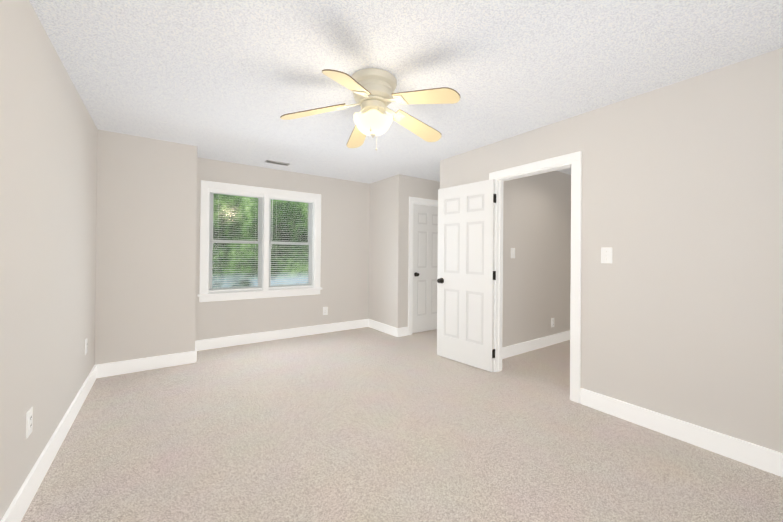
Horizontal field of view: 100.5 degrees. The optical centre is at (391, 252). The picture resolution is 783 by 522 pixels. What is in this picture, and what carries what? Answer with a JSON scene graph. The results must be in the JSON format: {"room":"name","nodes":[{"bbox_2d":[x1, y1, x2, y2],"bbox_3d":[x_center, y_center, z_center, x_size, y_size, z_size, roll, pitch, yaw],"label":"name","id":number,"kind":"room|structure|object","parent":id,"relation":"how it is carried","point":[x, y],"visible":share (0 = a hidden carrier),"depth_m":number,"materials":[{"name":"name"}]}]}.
{"room":"empty bedroom","nodes":[
{"label":"empty bedroom","id":0,"kind":"room"},
{"bbox_2d":[0,0,97,520],"bbox_3d":[-1.533,0.013,1.159,0.110,2.430,6.140,1,0,-35],"label":"wall","id":1,"kind":"structure","parent":0,"point":[48,170],"depth_m":1.72,"materials":[{"name":"white paint"}]},
{"bbox_2d":[26,407,32,438],"bbox_3d":[-1.785,0.838,1.607,0.008,0.125,0.080,1,0,-35],"label":"outlet","id":2,"kind":"object","parent":1,"relation":"attached to","point":[29,419],"visible":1,"depth_m":1.60,"materials":[{"name":"white plastic"}]},
{"bbox_2d":[0,365,96,521],"bbox_3d":[-1.339,1.164,0.973,0.016,0.130,5.390,1,0,-35],"label":"baseboard","id":3,"kind":"structure","parent":1,"relation":"attached to","point":[20,504],"depth_m":1.79,"materials":[{"name":"white wood"}]},
{"bbox_2d":[95,130,196,364],"bbox_3d":[-2.725,0.015,3.683,0.840,2.430,0.640,1,0,-35],"label":"wall","id":4,"kind":"structure","parent":0,"point":[145,305],"depth_m":3.40,"materials":[{"name":"white paint"}]},
{"bbox_2d":[96,351,194,377],"bbox_3d":[-2.547,1.165,3.409,0.840,0.130,0.016,1,0,-35],"label":"baseboard","id":5,"kind":"structure","parent":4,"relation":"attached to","point":[130,366],"depth_m":3.38,"materials":[{"name":"white wood"}]},
{"bbox_2d":[195,157,369,340],"bbox_3d":[-0.984,0.037,5.205,3.760,2.430,0.150,1,0,-35],"label":"wall","id":6,"kind":"structure","parent":0,"point":[343,296],"depth_m":4.99,"materials":[{"name":"white paint"}]},
{"bbox_2d":[198,180,321,301],"bbox_3d":[-1.786,-0.134,4.611,1.650,1.538,0.200,1,0,-35],"label":"double-hung window","id":7,"kind":"structure","parent":6,"relation":"in","point":[210,189],"depth_m":4.56,"materials":[{"name":"white wood"}]},
{"bbox_2d":[195,319,368,350],"bbox_3d":[-1.433,1.181,4.790,2.570,0.130,0.016,1,0,-35],"label":"baseboard","id":8,"kind":"structure","parent":6,"relation":"attached to","point":[212,343],"depth_m":4.63,"materials":[{"name":"white wood"}]},
{"bbox_2d":[323,307,327,314],"bbox_3d":[-1.032,0.911,5.076,0.080,0.125,0.008,1,0,-35],"label":"outlet","id":9,"kind":"object","parent":6,"relation":"attached to","point":[325,310],"visible":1,"depth_m":5.08,"materials":[{"name":"white plastic"}]},
{"bbox_2d":[21,327,782,521],"bbox_3d":[0.808,1.306,2.806,5.860,0.100,6.140,1,0,-35],"label":"floor","id":10,"kind":"structure","parent":0,"point":[366,424],"depth_m":2.05,"materials":[{"name":"carpet"}]},
{"bbox_2d":[29,0,782,183],"bbox_3d":[0.830,-1.224,2.818,5.860,0.100,6.140,1,0,-35],"label":"ceiling","id":11,"kind":"structure","parent":0,"point":[233,81],"depth_m":2.02,"materials":[{"name":"white paint"}]},
{"bbox_2d":[265,160,289,165],"bbox_3d":[-1.509,-1.183,4.303,0.300,0.009,0.110,1,0,-35],"label":"ceiling vent","id":12,"kind":"object","parent":11,"relation":"in","point":[276,162],"visible":0.98,"depth_m":4.29,"materials":[{"name":"grey metal"}]},
{"bbox_2d":[280,68,459,150],"bbox_3d":[-0.090,-0.942,2.276,1.170,0.484,1.212,1,0,-35],"label":"ceiling fan","id":13,"kind":"object","parent":11,"relation":"hanging from","point":[372,90],"visible":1,"depth_m":2.15,"materials":[{"name":"beige"}]},
{"bbox_2d":[393,174,439,327],"bbox_3d":[0.478,0.050,5.194,1.000,2.430,0.110,1,0,-35],"label":"wall","id":14,"kind":"structure","parent":0,"point":[403,188],"depth_m":4.93,"materials":[{"name":"white paint"}]},
{"bbox_2d":[397,327,407,336],"bbox_3d":[0.165,1.196,4.898,0.201,0.130,0.016,1,0,-35],"label":"baseboard","id":15,"kind":"structure","parent":14,"relation":"attached to","point":[402,331],"depth_m":4.89,"materials":[{"name":"white wood"}]},
{"bbox_2d":[408,197,437,334],"bbox_3d":[0.588,0.209,5.261,0.878,2.114,0.129,1,0,-35],"label":"door frame","id":16,"kind":"structure","parent":14,"relation":"attached to","point":[421,201],"depth_m":4.98,"materials":[{"name":"white wood"}]},
{"bbox_2d":[412,204,437,332],"bbox_3d":[0.597,0.250,5.246,0.702,2.008,0.163,1,0,-35],"label":"closet door","id":17,"kind":"structure","parent":14,"relation":"in","point":[425,262],"depth_m":5.18,"materials":[{"name":"white wood"}]},
{"bbox_2d":[440,159,445,188],"bbox_3d":[1.125,0.052,4.438,1.190,2.430,0.110,1,0,-35],"label":"wall","id":18,"kind":"structure","parent":0,"point":[442,174],"depth_m":4.10,"materials":[{"name":"white paint"}]},
{"bbox_2d":[502,171,570,347],"bbox_3d":[1.934,0.059,4.383,2.230,2.430,0.110,1,0,-35],"label":"wall","id":19,"kind":"structure","parent":0,"point":[537,237],"depth_m":4.30,"materials":[{"name":"white paint"}]},
{"bbox_2d":[511,248,514,257],"bbox_3d":[1.496,0.008,3.997,0.080,0.125,0.018,1,0,-35],"label":"light switch","id":20,"kind":"object","parent":19,"relation":"attached to","point":[512,252],"visible":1,"depth_m":3.99,"materials":[{"name":"white plastic"}]},
{"bbox_2d":[502,331,569,358],"bbox_3d":[1.915,1.208,4.294,2.120,0.130,0.016,1,0,-35],"label":"baseboard","id":21,"kind":"structure","parent":19,"relation":"attached to","point":[520,348],"depth_m":4.25,"materials":[{"name":"white wood"}]},
{"bbox_2d":[369,48,782,452],"bbox_3d":[1.359,0.048,3.166,0.110,2.430,5.880,1,0,-35],"label":"wall","id":22,"kind":"structure","parent":0,"point":[682,292],"depth_m":2.21,"materials":[{"name":"white paint"}]},
{"bbox_2d":[368,319,396,336],"bbox_3d":[-0.154,1.194,5.191,0.016,0.130,0.830,1,0,-35],"label":"baseboard","id":23,"kind":"structure","parent":22,"relation":"attached to","point":[384,328],"depth_m":5.16,"materials":[{"name":"white wood"}]},
{"bbox_2d":[437,179,495,371],"bbox_3d":[0.805,0.239,3.680,0.183,2.018,0.762,1,0,-35],"label":"room door","id":24,"kind":"structure","parent":22,"relation":"in","point":[466,274],"depth_m":3.65,"materials":[{"name":"white wood"}]},
{"bbox_2d":[489,151,581,402],"bbox_3d":[1.369,0.206,3.149,0.146,2.114,0.938,1,0,-35],"label":"door frame","id":25,"kind":"structure","parent":22,"relation":"attached to","point":[573,161],"depth_m":2.80,"materials":[{"name":"white wood"}]},
{"bbox_2d":[601,247,611,262],"bbox_3d":[1.697,0.023,2.573,0.018,0.125,0.080,1,0,-35],"label":"light switch","id":26,"kind":"object","parent":22,"relation":"attached to","point":[606,254],"visible":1,"depth_m":2.58,"materials":[{"name":"white plastic"}]},
{"bbox_2d":[580,388,782,476],"bbox_3d":[2.284,1.199,1.719,0.016,0.130,2.445,1,0,-35],"label":"baseboard","id":27,"kind":"structure","parent":22,"relation":"attached to","point":[759,457],"depth_m":2.14,"materials":[{"name":"white wood"}]},
{"label":"outside","id":28,"kind":"structure","parent":0,"visible":0},
{"bbox_2d":[212,194,308,287],"bbox_3d":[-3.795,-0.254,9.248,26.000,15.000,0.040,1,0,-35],"label":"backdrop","id":29,"kind":"structure","parent":28,"point":[291,233],"depth_m":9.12,"materials":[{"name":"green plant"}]}
]}

